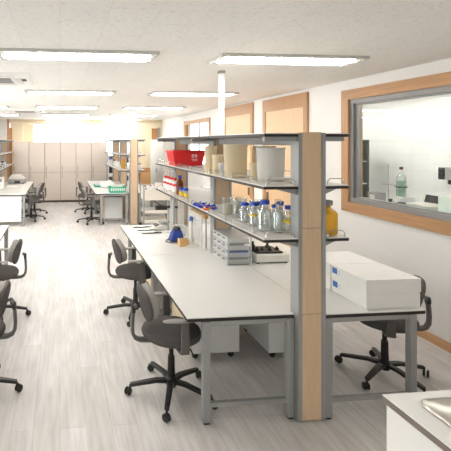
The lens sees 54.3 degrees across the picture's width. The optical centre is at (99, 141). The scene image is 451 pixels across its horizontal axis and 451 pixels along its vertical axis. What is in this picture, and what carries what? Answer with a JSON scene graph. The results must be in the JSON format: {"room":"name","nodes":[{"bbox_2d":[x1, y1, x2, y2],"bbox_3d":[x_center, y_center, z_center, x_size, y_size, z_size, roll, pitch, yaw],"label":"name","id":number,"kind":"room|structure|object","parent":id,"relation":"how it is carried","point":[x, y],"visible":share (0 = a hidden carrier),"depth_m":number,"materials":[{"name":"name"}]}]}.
{"room":"laboratory","nodes":[
{"label":"laboratory","id":0,"kind":"room"},
{"bbox_2d":[0,119,160,179],"bbox_3d":[-1.447,0.595,14.619,7.360,2.770,0.220,0,0,-6],"label":"wall","id":1,"kind":"structure","parent":0,"point":[142,131],"depth_m":14.79,"materials":[{"name":"beige paint"}]},
{"bbox_2d":[7,119,9,178],"bbox_3d":[-3.200,0.595,14.307,0.090,2.770,0.100,0,0,-6],"label":"trim","id":2,"kind":"structure","parent":1,"relation":"attached to","point":[8,122],"depth_m":14.26,"materials":[{"name":"brown wood"}]},
{"bbox_2d":[10,128,11,175],"bbox_3d":[-3.111,0.745,14.325,0.090,2.470,0.080,0,0,-6],"label":"trim","id":3,"kind":"structure","parent":1,"relation":"attached to","point":[10,128],"depth_m":14.29,"materials":[{"name":"brown wood"}]},
{"bbox_2d":[23,123,131,141],"bbox_3d":[-0.768,0.160,14.660,3.920,1.640,0.110,0,0,-6],"label":"window","id":4,"kind":"structure","parent":1,"relation":"in","point":[28,128],"depth_m":14.51,"materials":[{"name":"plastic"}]},
{"bbox_2d":[23,124,33,141],"bbox_3d":[-2.520,0.120,14.444,0.350,1.520,0.020,0,0,-6],"label":"roller blind","id":5,"kind":"object","parent":4,"relation":"attached to","point":[28,129],"depth_m":14.43,"materials":[{"name":"beige fabric"}]},
{"bbox_2d":[9,119,161,122],"bbox_3d":[-0.463,-0.735,14.574,5.410,0.110,0.100,0,0,-6],"label":"trim","id":6,"kind":"structure","parent":1,"relation":"attached to","point":[10,120],"depth_m":14.49,"materials":[{"name":"brown wood"}]},
{"bbox_2d":[152,128,159,139],"bbox_3d":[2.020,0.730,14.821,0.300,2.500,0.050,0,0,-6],"label":"door","id":7,"kind":"structure","parent":1,"relation":"in","point":[155,131],"depth_m":14.81,"materials":[{"name":"brown wood"}]},
{"bbox_2d":[0,199,450,450],"bbox_3d":[0.497,2.030,7.006,10.050,0.100,18.550,0,0,-6],"label":"floor","id":8,"kind":"structure","parent":0,"point":[74,362],"depth_m":3.54,"materials":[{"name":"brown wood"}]},
{"bbox_2d":[0,225,8,264],"bbox_3d":[-1.667,1.605,5.236,0.790,0.750,1.610,0,0,-6],"label":"lab bench","id":9,"kind":"object","parent":8,"relation":"on","point":[3,228],"visible":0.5,"depth_m":6.01,"materials":[{"name":"white laminate"}]},
{"bbox_2d":[0,139,13,183],"bbox_3d":[-2.843,0.950,11.139,0.635,2.040,3.255,0,0,-6],"label":"shelf rack","id":10,"kind":"object","parent":8,"relation":"on","point":[4,152],"visible":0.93,"depth_m":12.66,"materials":[{"name":"silver metal"}]},
{"bbox_2d":[0,280,22,391],"bbox_3d":[-1.011,1.547,3.218,0.675,0.862,0.710,0,0,-40],"label":"chair","id":11,"kind":"object","parent":8,"relation":"on","point":[5,287],"visible":1,"depth_m":3.24,"materials":[{"name":"plastic"}]},
{"bbox_2d":[0,187,29,225],"bbox_3d":[-2.231,1.605,10.405,0.790,0.750,1.610,0,0,-6],"label":"lab bench","id":12,"kind":"object","parent":8,"relation":"on","point":[10,197],"visible":0.95,"depth_m":9.62,"materials":[{"name":"white laminate"}]},
{"bbox_2d":[0,239,30,319],"bbox_3d":[-1.146,1.547,4.637,0.710,0.862,0.675,0,0,-22],"label":"chair","id":13,"kind":"object","parent":8,"relation":"on","point":[7,272],"visible":0.8,"depth_m":4.62,"materials":[{"name":"plastic"}]},
{"bbox_2d":[4,181,33,205],"bbox_3d":[-2.387,1.605,11.998,0.790,0.750,1.610,0,0,-6],"label":"lab bench","id":14,"kind":"object","parent":8,"relation":"on","point":[27,183],"visible":0.35,"depth_m":11.87,"materials":[{"name":"white laminate"}]},
{"bbox_2d":[8,174,25,183],"bbox_3d":[-2.463,1.095,12.161,0.500,0.270,0.415,0,0,-6],"label":"instrument","id":15,"kind":"object","parent":14,"relation":"on","point":[14,178],"visible":0.97,"depth_m":11.99,"materials":[{"name":"grey plastic"}]},
{"bbox_2d":[13,142,28,180],"bbox_3d":[-2.586,0.988,13.520,0.508,1.985,0.486,0,0,-6],"label":"storage cabinet","id":16,"kind":"object","parent":8,"relation":"on","point":[20,149],"visible":0.65,"depth_m":13.31,"materials":[{"name":"laminate"}]},
{"bbox_2d":[21,186,45,221],"bbox_3d":[-1.782,1.547,10.445,0.675,0.862,0.710,0,0,26],"label":"chair","id":17,"kind":"object","parent":8,"relation":"on","point":[29,200],"visible":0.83,"depth_m":10.35,"materials":[{"name":"plastic"}]},
{"bbox_2d":[22,182,47,214],"bbox_3d":[-1.800,1.547,11.294,0.710,0.862,0.675,0,0,-16],"label":"chair","id":18,"kind":"object","parent":8,"relation":"on","point":[34,209],"visible":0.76,"depth_m":11.27,"materials":[{"name":"plastic"}]},
{"bbox_2d":[29,142,44,201],"bbox_3d":[-2.078,0.988,13.569,0.508,1.985,0.486,0,0,-6],"label":"storage cabinet","id":19,"kind":"object","parent":8,"relation":"on","point":[36,149],"visible":0.85,"depth_m":13.37,"materials":[{"name":"laminate"}]},
{"bbox_2d":[45,142,59,201],"bbox_3d":[-1.571,0.988,13.619,0.508,1.985,0.486,0,0,-6],"label":"storage cabinet","id":20,"kind":"object","parent":8,"relation":"on","point":[52,149],"visible":1,"depth_m":13.41,"materials":[{"name":"laminate"}]},
{"bbox_2d":[60,142,75,201],"bbox_3d":[-1.063,0.988,13.668,0.508,1.985,0.486,0,0,-6],"label":"storage cabinet","id":21,"kind":"object","parent":8,"relation":"on","point":[67,149],"visible":1,"depth_m":13.46,"materials":[{"name":"laminate"}]},
{"bbox_2d":[76,142,90,201],"bbox_3d":[-0.555,0.988,13.718,0.508,1.985,0.486,0,0,-6],"label":"storage cabinet","id":22,"kind":"object","parent":8,"relation":"on","point":[83,149],"visible":0.88,"depth_m":13.51,"materials":[{"name":"laminate"}]},
{"bbox_2d":[74,182,98,213],"bbox_3d":[-0.372,1.547,11.601,0.710,0.862,0.675,0,0,-28],"label":"chair","id":23,"kind":"object","parent":8,"relation":"on","point":[80,184],"visible":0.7,"depth_m":11.47,"materials":[{"name":"plastic"}]},
{"bbox_2d":[76,187,103,224],"bbox_3d":[-0.183,1.547,10.099,0.675,0.862,0.710,0,0,-40],"label":"chair","id":24,"kind":"object","parent":8,"relation":"on","point":[92,202],"visible":0.91,"depth_m":9.97,"materials":[{"name":"plastic"}]},
{"bbox_2d":[91,142,106,199],"bbox_3d":[-0.048,0.988,13.768,0.508,1.985,0.486,0,0,-6],"label":"storage cabinet","id":25,"kind":"object","parent":8,"relation":"on","point":[98,149],"visible":0.8,"depth_m":13.56,"materials":[{"name":"laminate"}]},
{"bbox_2d":[91,186,127,224],"bbox_3d":[0.211,1.605,10.604,0.790,0.750,1.610,0,0,-6],"label":"lab bench","id":26,"kind":"object","parent":8,"relation":"on","point":[100,191],"visible":0.62,"depth_m":9.84,"materials":[{"name":"white laminate"}]},
{"bbox_2d":[100,180,114,187],"bbox_3d":[0.200,1.130,11.022,0.421,0.244,0.263,0,0,-6],"label":"plastic bag","id":27,"kind":"object","parent":26,"relation":"on","point":[107,183],"visible":0.84,"depth_m":10.92,"materials":[{"name":"white plastic"}]},
{"bbox_2d":[108,185,125,192],"bbox_3d":[0.415,1.145,10.005,0.410,0.170,0.266,0,0,-6],"label":"basket","id":28,"kind":"object","parent":26,"relation":"on","point":[116,188],"visible":1,"depth_m":9.89,"materials":[{"name":"teal plastic"}]},
{"bbox_2d":[103,196,121,220],"bbox_3d":[0.300,1.680,10.554,0.472,0.599,0.550,0,0,-6],"label":"drawer pedestal","id":29,"kind":"object","parent":8,"relation":"on","point":[112,205],"visible":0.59,"depth_m":10.28,"materials":[{"name":"white plastic"}]},
{"bbox_2d":[104,139,144,223],"bbox_3d":[0.614,0.950,11.436,0.635,2.040,3.255,0,0,-6],"label":"shelf rack","id":30,"kind":"object","parent":8,"relation":"on","point":[132,168],"visible":0.95,"depth_m":9.85,"materials":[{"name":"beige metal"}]},
{"bbox_2d":[132,109,134,138],"bbox_3d":[0.806,-0.428,9.905,0.064,0.724,0.064,0,0,-6],"label":"pole","id":31,"kind":"object","parent":30,"relation":"on","point":[133,110],"visible":0.93,"depth_m":9.88,"materials":[{"name":"white metal"}]},
{"bbox_2d":[103,239,162,326],"bbox_3d":[0.396,1.547,4.754,0.710,0.862,0.675,0,0,-22],"label":"chair","id":32,"kind":"object","parent":8,"relation":"on","point":[138,271],"visible":0.73,"depth_m":4.63,"materials":[{"name":"plastic"}]},
{"bbox_2d":[127,180,152,206],"bbox_3d":[1.087,1.605,12.297,0.790,0.750,1.610,0,0,-6],"label":"lab bench","id":33,"kind":"object","parent":8,"relation":"on","point":[138,180],"visible":0.09,"depth_m":11.87,"materials":[{"name":"white laminate"}]},
{"bbox_2d":[139,172,150,184],"bbox_3d":[1.297,1.060,11.932,0.300,0.340,0.300,0,0,-6],"label":"carton","id":34,"kind":"object","parent":33,"relation":"on","point":[144,177],"visible":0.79,"depth_m":11.78,"materials":[{"name":"cardboard"}]},
{"bbox_2d":[128,186,165,223],"bbox_3d":[1.243,1.605,10.704,0.790,0.750,1.610,0,0,-6],"label":"lab bench","id":35,"kind":"object","parent":8,"relation":"on","point":[128,186],"visible":0.1,"depth_m":9.93,"materials":[{"name":"grey metal"}]},
{"bbox_2d":[139,182,171,224],"bbox_3d":[1.286,1.460,9.520,0.708,1.037,0.488,0,0,-6],"label":"trolley","id":36,"kind":"object","parent":8,"relation":"on","point":[145,194],"visible":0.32,"depth_m":9.30,"materials":[{"name":"metal"}]},
{"bbox_2d":[141,216,169,222],"bbox_3d":[1.286,1.802,9.520,0.600,0.075,0.452,0,0,-6],"label":"shelf","id":37,"kind":"object","parent":36,"relation":"attached to","point":[148,219],"depth_m":9.66,"materials":[{"name":"beige plastic"}]},
{"bbox_2d":[141,207,169,213],"bbox_3d":[1.286,1.583,9.520,0.600,0.075,0.452,0,0,-6],"label":"shelf","id":38,"kind":"object","parent":36,"relation":"attached to","point":[147,210],"depth_m":9.30,"materials":[{"name":"beige plastic"}]},
{"bbox_2d":[141,187,170,199],"bbox_3d":[1.286,1.200,9.520,0.600,0.240,0.452,0,0,-6],"label":"tray","id":39,"kind":"object","parent":36,"relation":"on","point":[147,194],"depth_m":9.29,"materials":[{"name":"beige plastic"}]},
{"bbox_2d":[150,140,171,205],"bbox_3d":[2.078,0.950,13.114,0.605,2.060,1.700,0,0,-6],"label":"tall cabinet","id":40,"kind":"object","parent":8,"relation":"on","point":[157,149],"visible":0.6,"depth_m":12.67,"materials":[{"name":"metal"}]},
{"bbox_2d":[120,225,210,310],"bbox_3d":[0.770,1.605,5.283,0.790,0.750,1.610,0,0,-6],"label":"lab bench","id":41,"kind":"object","parent":8,"relation":"on","point":[151,243],"visible":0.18,"depth_m":4.97,"materials":[{"name":"white laminate"}]},
{"bbox_2d":[151,220,169,229],"bbox_3d":[0.875,1.179,5.812,0.250,0.102,0.220,0,0,-6],"label":"balance","id":42,"kind":"object","parent":41,"relation":"on","point":[160,225],"visible":0.76,"depth_m":5.73,"materials":[{"name":"beige plastic"}]},
{"bbox_2d":[164,200,172,232],"bbox_3d":[0.944,1.016,5.618,0.120,0.428,0.120,0,0,-6],"label":"stand","id":43,"kind":"object","parent":41,"relation":"on","point":[171,201],"visible":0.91,"depth_m":5.61,"materials":[{"name":"white plastic"}]},
{"bbox_2d":[165,226,183,242],"bbox_3d":[0.923,1.144,5.081,0.245,0.172,0.225,0,0,-6],"label":"mixer","id":44,"kind":"object","parent":41,"relation":"on","point":[176,232],"visible":0.77,"depth_m":5.06,"materials":[{"name":"plastic"}]},
{"bbox_2d":[175,201,180,227],"bbox_3d":[1.047,1.016,5.588,0.120,0.428,0.120,0,0,-6],"label":"stand","id":45,"kind":"object","parent":41,"relation":"on","point":[179,202],"visible":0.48,"depth_m":5.58,"materials":[{"name":"white plastic"}]},
{"bbox_2d":[181,202,184,230],"bbox_3d":[1.118,1.026,5.736,0.120,0.408,0.120,0,0,-6],"label":"stand","id":46,"kind":"object","parent":41,"relation":"on","point":[182,204],"visible":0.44,"depth_m":5.72,"materials":[{"name":"white plastic"}]},
{"bbox_2d":[178,238,188,246],"bbox_3d":[0.985,1.187,4.854,0.110,0.086,0.090,0,0,-6],"label":"block","id":47,"kind":"object","parent":41,"relation":"on","point":[182,242],"visible":0.99,"depth_m":4.81,"materials":[{"name":"brown wood"}]},
{"bbox_2d":[185,216,199,247],"bbox_3d":[1.085,1.058,4.869,0.216,0.345,0.216,0,0,-6],"label":"cylinder","id":48,"kind":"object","parent":41,"relation":"on","point":[192,244],"depth_m":4.85,"materials":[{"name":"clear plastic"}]},
{"bbox_2d":[190,208,208,249],"bbox_3d":[1.184,1.030,4.908,0.060,0.400,0.510,0,0,-6],"label":"rack","id":49,"kind":"object","parent":41,"relation":"on","point":[204,216],"visible":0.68,"depth_m":4.68,"materials":[{"name":"white plastic"}]},
{"bbox_2d":[124,283,217,422],"bbox_3d":[0.588,1.547,3.252,0.675,0.862,0.710,0,0,-40],"label":"chair","id":50,"kind":"object","parent":8,"relation":"on","point":[166,331],"visible":0.91,"depth_m":3.15,"materials":[{"name":"black fabric"}]},
{"bbox_2d":[172,301,238,358],"bbox_3d":[1.008,1.680,4.027,0.472,0.599,0.620,0,0,-6],"label":"drawer pedestal","id":51,"kind":"object","parent":8,"relation":"on","point":[224,338],"visible":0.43,"depth_m":3.73,"materials":[{"name":"white plastic"}]},
{"bbox_2d":[142,253,294,424],"bbox_3d":[0.926,1.605,3.690,0.790,0.750,1.610,0,0,-6],"label":"lab bench","id":52,"kind":"object","parent":8,"relation":"on","point":[205,289],"visible":0.88,"depth_m":3.08,"materials":[{"name":"white laminate"}]},
{"bbox_2d":[188,224,290,251],"bbox_3d":[1.766,1.605,5.350,0.790,0.750,1.610,0,0,-6],"label":"lab bench","id":53,"kind":"object","parent":8,"relation":"on","point":[200,228],"visible":0.02,"depth_m":5.28,"materials":[{"name":"white laminate"}]},
{"bbox_2d":[156,132,348,421],"bbox_3d":[1.298,0.950,4.505,0.635,2.040,3.255,0,0,-6],"label":"shelf rack","id":54,"kind":"object","parent":8,"relation":"on","point":[308,187],"visible":0.78,"depth_m":2.90,"materials":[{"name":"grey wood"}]},
{"bbox_2d":[176,175,182,194],"bbox_3d":[1.023,0.552,5.264,0.088,0.250,0.088,0,0,-6],"label":"bottle","id":55,"kind":"object","parent":54,"relation":"on","point":[179,183],"visible":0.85,"depth_m":5.24,"materials":[{"name":"orange glass"}]},
{"bbox_2d":[165,150,204,165],"bbox_3d":[1.121,0.208,5.394,0.444,0.196,0.374,0,0,-6],"label":"crate","id":56,"kind":"object","parent":54,"relation":"on","point":[187,157],"visible":0.91,"depth_m":5.24,"materials":[{"name":"red plastic"}]},
{"bbox_2d":[205,157,212,173],"bbox_3d":[1.070,0.226,4.013,0.090,0.160,0.090,0,0,39],"label":"beaker","id":57,"kind":"object","parent":54,"relation":"on","point":[208,160],"visible":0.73,"depth_m":3.98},
{"bbox_2d":[204,146,217,156],"bbox_3d":[1.158,0.173,4.293,0.131,0.265,0.131,0,0,39],"label":"beaker","id":58,"kind":"object","parent":54,"relation":"on","point":[209,150],"visible":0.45,"depth_m":4.24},
{"bbox_2d":[212,155,222,174],"bbox_3d":[1.096,0.213,3.825,0.099,0.185,0.099,0,0,39],"label":"beaker","id":59,"kind":"object","parent":54,"relation":"on","point":[217,160],"visible":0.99,"depth_m":3.79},
{"bbox_2d":[218,70,224,134],"bbox_3d":[1.349,-0.428,4.553,0.064,0.724,0.064,0,0,-6],"label":"pole","id":60,"kind":"object","parent":54,"relation":"on","point":[221,73],"visible":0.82,"depth_m":4.53,"materials":[{"name":"white metal"}]},
{"bbox_2d":[221,197,233,213],"bbox_3d":[1.204,0.602,3.875,0.108,0.150,0.108,0,0,39],"label":"beaker","id":61,"kind":"object","parent":54,"relation":"on","point":[226,207],"visible":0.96,"depth_m":3.84,"materials":[{"name":"clear glass"}]},
{"bbox_2d":[213,230,248,263],"bbox_3d":[1.365,1.087,4.280,0.271,0.285,0.385,0,0,-6],"label":"drawer organizer","id":62,"kind":"object","parent":54,"relation":"on","point":[229,247],"visible":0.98,"depth_m":4.13,"materials":[{"name":"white plastic"}]},
{"bbox_2d":[223,144,248,177],"bbox_3d":[1.175,0.164,3.561,0.207,0.285,0.207,0,0,39],"label":"beaker","id":63,"kind":"object","parent":54,"relation":"on","point":[235,155],"visible":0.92,"depth_m":3.48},
{"bbox_2d":[232,199,246,218],"bbox_3d":[1.248,0.600,3.679,0.126,0.155,0.126,0,0,39],"label":"beaker","id":64,"kind":"object","parent":54,"relation":"on","point":[233,200],"visible":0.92,"depth_m":3.67,"materials":[{"name":"clear glass"}]},
{"bbox_2d":[235,197,247,214],"bbox_3d":[1.331,0.602,3.868,0.113,0.150,0.113,0,0,39],"label":"beaker","id":65,"kind":"object","parent":54,"relation":"on","point":[238,206],"visible":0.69,"depth_m":3.84,"materials":[{"name":"clear glass"}]},
{"bbox_2d":[240,202,249,222],"bbox_3d":[1.224,0.595,3.465,0.084,0.165,0.084,0,0,-6],"label":"bottle","id":66,"kind":"object","parent":54,"relation":"on","point":[243,204],"visible":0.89,"depth_m":3.45,"materials":[{"name":"clear glass"}]},
{"bbox_2d":[249,163,257,179],"bbox_3d":[1.258,0.238,3.328,0.094,0.135,0.094,0,0,39],"label":"beaker","id":67,"kind":"object","parent":54,"relation":"on","point":[252,166],"visible":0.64,"depth_m":3.30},
{"bbox_2d":[249,202,260,226],"bbox_3d":[1.254,0.582,3.317,0.089,0.190,0.089,0,0,-6],"label":"bottle","id":68,"kind":"object","parent":54,"relation":"on","point":[252,203],"visible":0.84,"depth_m":3.31,"materials":[{"name":"clear glass"}]},
{"bbox_2d":[252,146,275,162],"bbox_3d":[1.429,0.171,3.576,0.192,0.270,0.192,0,0,39],"label":"beaker","id":69,"kind":"object","parent":54,"relation":"on","point":[254,147],"visible":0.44,"depth_m":3.55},
{"bbox_2d":[257,199,271,231],"bbox_3d":[1.257,0.559,3.127,0.108,0.235,0.108,0,0,-6],"label":"bottle","id":70,"kind":"object","parent":54,"relation":"on","point":[262,201],"visible":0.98,"depth_m":3.11,"materials":[{"name":"clear glass"}]},
{"bbox_2d":[256,147,285,181],"bbox_3d":[1.347,0.175,3.236,0.221,0.262,0.221,0,0,39],"label":"beaker","id":71,"kind":"object","parent":54,"relation":"on","point":[270,160],"visible":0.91,"depth_m":3.15,"materials":[{"name":"white plastic"}]},
{"bbox_2d":[272,199,283,232],"bbox_3d":[1.335,0.554,3.074,0.080,0.245,0.080,0,0,-6],"label":"bottle","id":72,"kind":"object","parent":54,"relation":"on","point":[275,208],"visible":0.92,"depth_m":3.07,"materials":[{"name":"clear glass"}]},
{"bbox_2d":[275,201,285,229],"bbox_3d":[1.402,0.570,3.191,0.080,0.215,0.080,0,0,-6],"label":"bottle","id":73,"kind":"object","parent":54,"relation":"on","point":[277,202],"visible":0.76,"depth_m":3.18,"materials":[{"name":"clear glass"}]},
{"bbox_2d":[284,205,290,232],"bbox_3d":[1.419,0.577,3.083,0.081,0.200,0.081,0,0,-6],"label":"bottle","id":74,"kind":"object","parent":54,"relation":"on","point":[287,207],"visible":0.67,"depth_m":3.07,"materials":[{"name":"clear glass"}]},
{"bbox_2d":[326,199,337,234],"bbox_3d":[1.676,0.554,3.047,0.160,0.245,0.160,0,0,-6],"label":"bottle","id":75,"kind":"object","parent":54,"relation":"on","point":[331,215],"visible":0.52,"depth_m":2.97,"materials":[{"name":"plastic"}]},
{"bbox_2d":[242,323,283,357],"bbox_3d":[1.696,1.680,4.044,0.392,0.599,0.620,0,0,-6],"label":"drawer pedestal","id":76,"kind":"object","parent":8,"relation":"on","point":[270,336],"visible":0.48,"depth_m":3.73,"materials":[{"name":"white metal"}]},
{"bbox_2d":[247,252,425,419],"bbox_3d":[1.921,1.605,3.757,0.790,0.750,1.610,0,0,-6],"label":"lab bench","id":77,"kind":"object","parent":8,"relation":"on","point":[339,308],"visible":0.31,"depth_m":2.99,"materials":[{"name":"white laminate"}]},
{"bbox_2d":[247,241,289,263],"bbox_3d":[1.736,1.137,4.289,0.360,0.187,0.300,0,0,-6],"label":"shaker","id":78,"kind":"object","parent":77,"relation":"on","point":[267,253],"visible":0.88,"depth_m":4.16,"materials":[{"name":"beige plastic"}]},
{"bbox_2d":[326,275,331,289],"bbox_3d":[2.107,1.175,3.602,0.434,0.110,0.360,0,0,-6],"label":"flat box","id":79,"kind":"object","parent":77,"relation":"on","point":[328,278],"visible":0.1,"depth_m":3.42,"materials":[{"name":"white paper"}]},
{"bbox_2d":[326,251,378,276],"bbox_3d":[2.107,1.066,3.599,0.440,0.108,0.365,0,0,-6],"label":"flat box","id":80,"kind":"object","parent":79,"relation":"on","point":[341,257],"visible":0.38,"depth_m":3.53,"materials":[{"name":"white cardboard"}]},
{"bbox_2d":[332,278,419,308],"bbox_3d":[2.145,1.175,3.216,0.434,0.110,0.385,0,0,-6],"label":"flat box","id":81,"kind":"object","parent":77,"relation":"on","point":[401,300],"visible":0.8,"depth_m":3.04,"materials":[{"name":"white paper"}]},
{"bbox_2d":[331,263,420,294],"bbox_3d":[2.145,1.066,3.215,0.440,0.108,0.392,0,0,-6],"label":"flat box","id":82,"kind":"object","parent":81,"relation":"on","point":[368,278],"visible":1,"depth_m":3.08,"materials":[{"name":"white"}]},
{"bbox_2d":[363,140,368,197],"bbox_3d":[4.531,0.970,7.570,0.550,2.020,0.512,0,0,-6],"label":"display cabinet","id":83,"kind":"object","parent":8,"relation":"on","point":[365,142],"visible":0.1,"depth_m":7.39,"materials":[{"name":"grey metal"}]},
{"bbox_2d":[334,275,431,391],"bbox_3d":[2.419,1.547,3.437,0.710,0.862,0.675,0,0,-17],"label":"chair","id":84,"kind":"object","parent":8,"relation":"on","point":[389,328],"visible":0.56,"depth_m":3.36,"materials":[{"name":"plastic"}]},
{"bbox_2d":[382,390,450,450],"bbox_3d":[2.486,1.575,0.986,2.140,0.809,2.080,0,0,-6],"label":"sink","id":85,"kind":"object","parent":8,"relation":"on","point":[416,421],"visible":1,"depth_m":1.80,"materials":[{"name":"white laminate"}]},
{"bbox_2d":[421,397,450,427],"bbox_3d":[1.867,1.260,1.275,0.755,0.179,1.275,0,0,-6],"label":"basin","id":86,"kind":"object","parent":85,"relation":"in","point":[439,408],"depth_m":1.81,"materials":[{"name":"metal"}]},
{"bbox_3d":[5.041,1.505,4.762,0.920,0.950,4.500,0,0,-6],"label":"countertop","id":87,"kind":"structure","parent":8,"relation":"on","visible":0},
{"bbox_2d":[368,191,385,200],"bbox_3d":[4.756,0.945,7.045,0.204,0.170,0.180,0,0,-6],"label":"control box","id":88,"kind":"object","parent":87,"relation":"on","point":[377,195],"visible":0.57,"depth_m":6.96,"materials":[{"name":"grey plastic"}]},
{"bbox_2d":[382,164,410,198],"bbox_3d":[4.819,0.700,6.725,0.200,0.660,0.470,0,0,-6],"label":"stand","id":89,"kind":"object","parent":87,"relation":"on","point":[388,184],"visible":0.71,"depth_m":6.62,"materials":[{"name":"grey metal"}]},
{"bbox_2d":[396,167,406,196],"bbox_3d":[4.834,0.637,6.581,0.140,0.485,0.139,0,0,-6],"label":"bottle","id":90,"kind":"object","parent":89,"relation":"on","point":[400,192],"visible":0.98,"depth_m":6.55,"materials":[{"name":"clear glass"}]},
{"bbox_2d":[406,194,448,209],"bbox_3d":[4.850,0.910,6.100,0.340,0.240,0.400,0,0,-6],"label":"scale","id":91,"kind":"object","parent":87,"relation":"on","point":[429,201],"visible":0.49,"depth_m":6.10,"materials":[{"name":"grey plastic"}]},
{"bbox_2d":[438,196,450,212],"bbox_3d":[4.737,0.890,5.566,0.130,0.280,0.240,0,0,-6],"label":"holder","id":92,"kind":"object","parent":87,"relation":"on","point":[444,203],"visible":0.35,"depth_m":5.59,"materials":[{"name":"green plastic"}]},
{"bbox_2d":[0,0,450,119],"bbox_3d":[0.560,-0.840,6.359,10.050,0.100,17.250,0,0,-6],"label":"ceiling","id":93,"kind":"structure","parent":0,"point":[395,34],"depth_m":3.32,"materials":[{"name":"paint"}]},
{"bbox_2d":[0,72,32,85],"bbox_3d":[-1.329,-0.772,5.075,0.940,0.036,0.960,0,0,-6],"label":"air conditioner","id":94,"kind":"object","parent":93,"relation":"attached to","point":[6,78],"visible":1,"depth_m":4.96,"materials":[{"name":"white plastic"}]},
{"bbox_2d":[0,78,13,83],"bbox_3d":[-1.329,-0.757,5.067,0.480,0.006,0.425,0,0,-6],"label":"grille","id":95,"kind":"object","parent":94,"relation":"attached to","point":[2,80],"depth_m":5.11,"materials":[{"name":"grey plastic"}]},
{"bbox_2d":[4,109,43,112],"bbox_3d":[-1.881,-0.772,10.316,0.940,0.036,0.960,0,0,-6],"label":"air conditioner","id":96,"kind":"object","parent":93,"relation":"attached to","point":[7,110],"visible":1,"depth_m":9.91,"materials":[{"name":"white plastic"}]},
{"bbox_2d":[41,114,90,115],"bbox_3d":[-0.982,-0.772,11.760,1.400,0.036,0.390,0,0,-6],"label":"recessed light","id":97,"kind":"object","parent":93,"relation":"in","point":[41,114],"visible":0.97,"depth_m":11.63,"materials":[{"name":"plastic"}]},
{"bbox_2d":[35,106,98,108],"bbox_3d":[-0.730,-0.772,9.172,1.400,0.036,0.390,0,0,-6],"label":"recessed light","id":98,"kind":"object","parent":93,"relation":"in","point":[56,107],"visible":1,"depth_m":9.05,"materials":[{"name":"plastic"}]},
{"bbox_2d":[24,90,115,94],"bbox_3d":[-0.462,-0.772,6.436,1.400,0.036,0.390,0,0,-6],"label":"recessed light","id":99,"kind":"object","parent":93,"relation":"in","point":[49,92],"visible":1,"depth_m":6.33,"materials":[{"name":"plastic"}]},
{"bbox_2d":[0,48,159,62],"bbox_3d":[-0.195,-0.772,3.699,1.400,0.036,0.390,0,0,-6],"label":"recessed light","id":100,"kind":"object","parent":93,"relation":"in","point":[25,54],"visible":1,"depth_m":3.62,"materials":[{"name":"plastic"}]},
{"bbox_2d":[109,114,158,115],"bbox_3d":[0.974,-0.772,11.951,1.400,0.036,0.390,0,0,-6],"label":"recessed light","id":101,"kind":"object","parent":93,"relation":"in","point":[110,114],"visible":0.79,"depth_m":11.81,"materials":[{"name":"plastic"}]},
{"bbox_2d":[122,106,185,109],"bbox_3d":[1.226,-0.772,9.363,1.400,0.036,0.390,0,0,-6],"label":"recessed light","id":102,"kind":"object","parent":93,"relation":"in","point":[125,107],"visible":0.98,"depth_m":9.23,"materials":[{"name":"plastic"}]},
{"bbox_2d":[147,91,238,96],"bbox_3d":[1.493,-0.772,6.626,1.400,0.036,0.390,0,0,-6],"label":"recessed light","id":103,"kind":"object","parent":93,"relation":"in","point":[153,93],"visible":1,"depth_m":6.50,"materials":[{"name":"plastic"}]},
{"bbox_2d":[207,53,369,66],"bbox_3d":[1.760,-0.772,3.889,1.400,0.036,0.390,0,0,-6],"label":"recessed light","id":104,"kind":"object","parent":93,"relation":"in","point":[223,58],"visible":1,"depth_m":3.81,"materials":[{"name":"plastic"}]},
{"bbox_2d":[161,58,450,342],"bbox_3d":[3.105,0.595,6.633,0.150,2.770,17.000,0,0,-6],"label":"wall","id":105,"kind":"structure","parent":0,"point":[425,254],"depth_m":4.81,"materials":[{"name":"white paint"}]},
{"bbox_2d":[184,117,210,149],"bbox_3d":[2.658,0.115,11.060,0.180,1.430,2.100,0,0,-6],"label":"window","id":106,"kind":"structure","parent":105,"relation":"in","point":[187,124],"depth_m":11.06,"materials":[{"name":"brown wood"}]},
{"bbox_2d":[225,102,253,202],"bbox_3d":[2.833,0.613,8.465,0.035,2.735,1.400,0,0,-6],"label":"door","id":107,"kind":"structure","parent":105,"relation":"in","point":[239,119],"depth_m":8.22,"materials":[{"name":"brown wood"}]},
{"bbox_2d":[262,92,308,247],"bbox_3d":[3.004,0.620,6.719,0.035,2.720,1.330,0,0,-6],"label":"door","id":108,"kind":"structure","parent":105,"relation":"in","point":[286,114],"depth_m":6.65,"materials":[{"name":"brown wood"}]},
{"bbox_2d":[341,71,450,235],"bbox_3d":[3.373,0.110,3.841,0.200,1.540,2.990,0,0,-6],"label":"window","id":109,"kind":"structure","parent":105,"relation":"in","point":[352,100],"depth_m":4.75,"materials":[{"name":"brown wood"}]},
{"bbox_2d":[417,330,450,352],"bbox_3d":[3.464,1.938,2.107,0.015,0.085,7.920,0,0,-6],"label":"baseboard","id":110,"kind":"structure","parent":105,"relation":"attached to","point":[426,335],"depth_m":4.00,"materials":[{"name":"brown wood"}]},
{"bbox_2d":[363,94,450,201],"bbox_3d":[5.537,0.595,5.288,0.150,2.770,7.450,0,0,-6],"label":"wall","id":111,"kind":"structure","parent":0,"point":[414,135],"depth_m":7.01,"materials":[{"name":"white paint"}]},
{"bbox_2d":[438,167,450,183],"bbox_3d":[5.291,0.510,6.183,0.166,0.260,0.280,0,0,-6],"label":"wall dispenser","id":112,"kind":"object","parent":111,"relation":"attached to","point":[444,173],"visible":1,"depth_m":6.20,"materials":[{"name":"grey plastic"}]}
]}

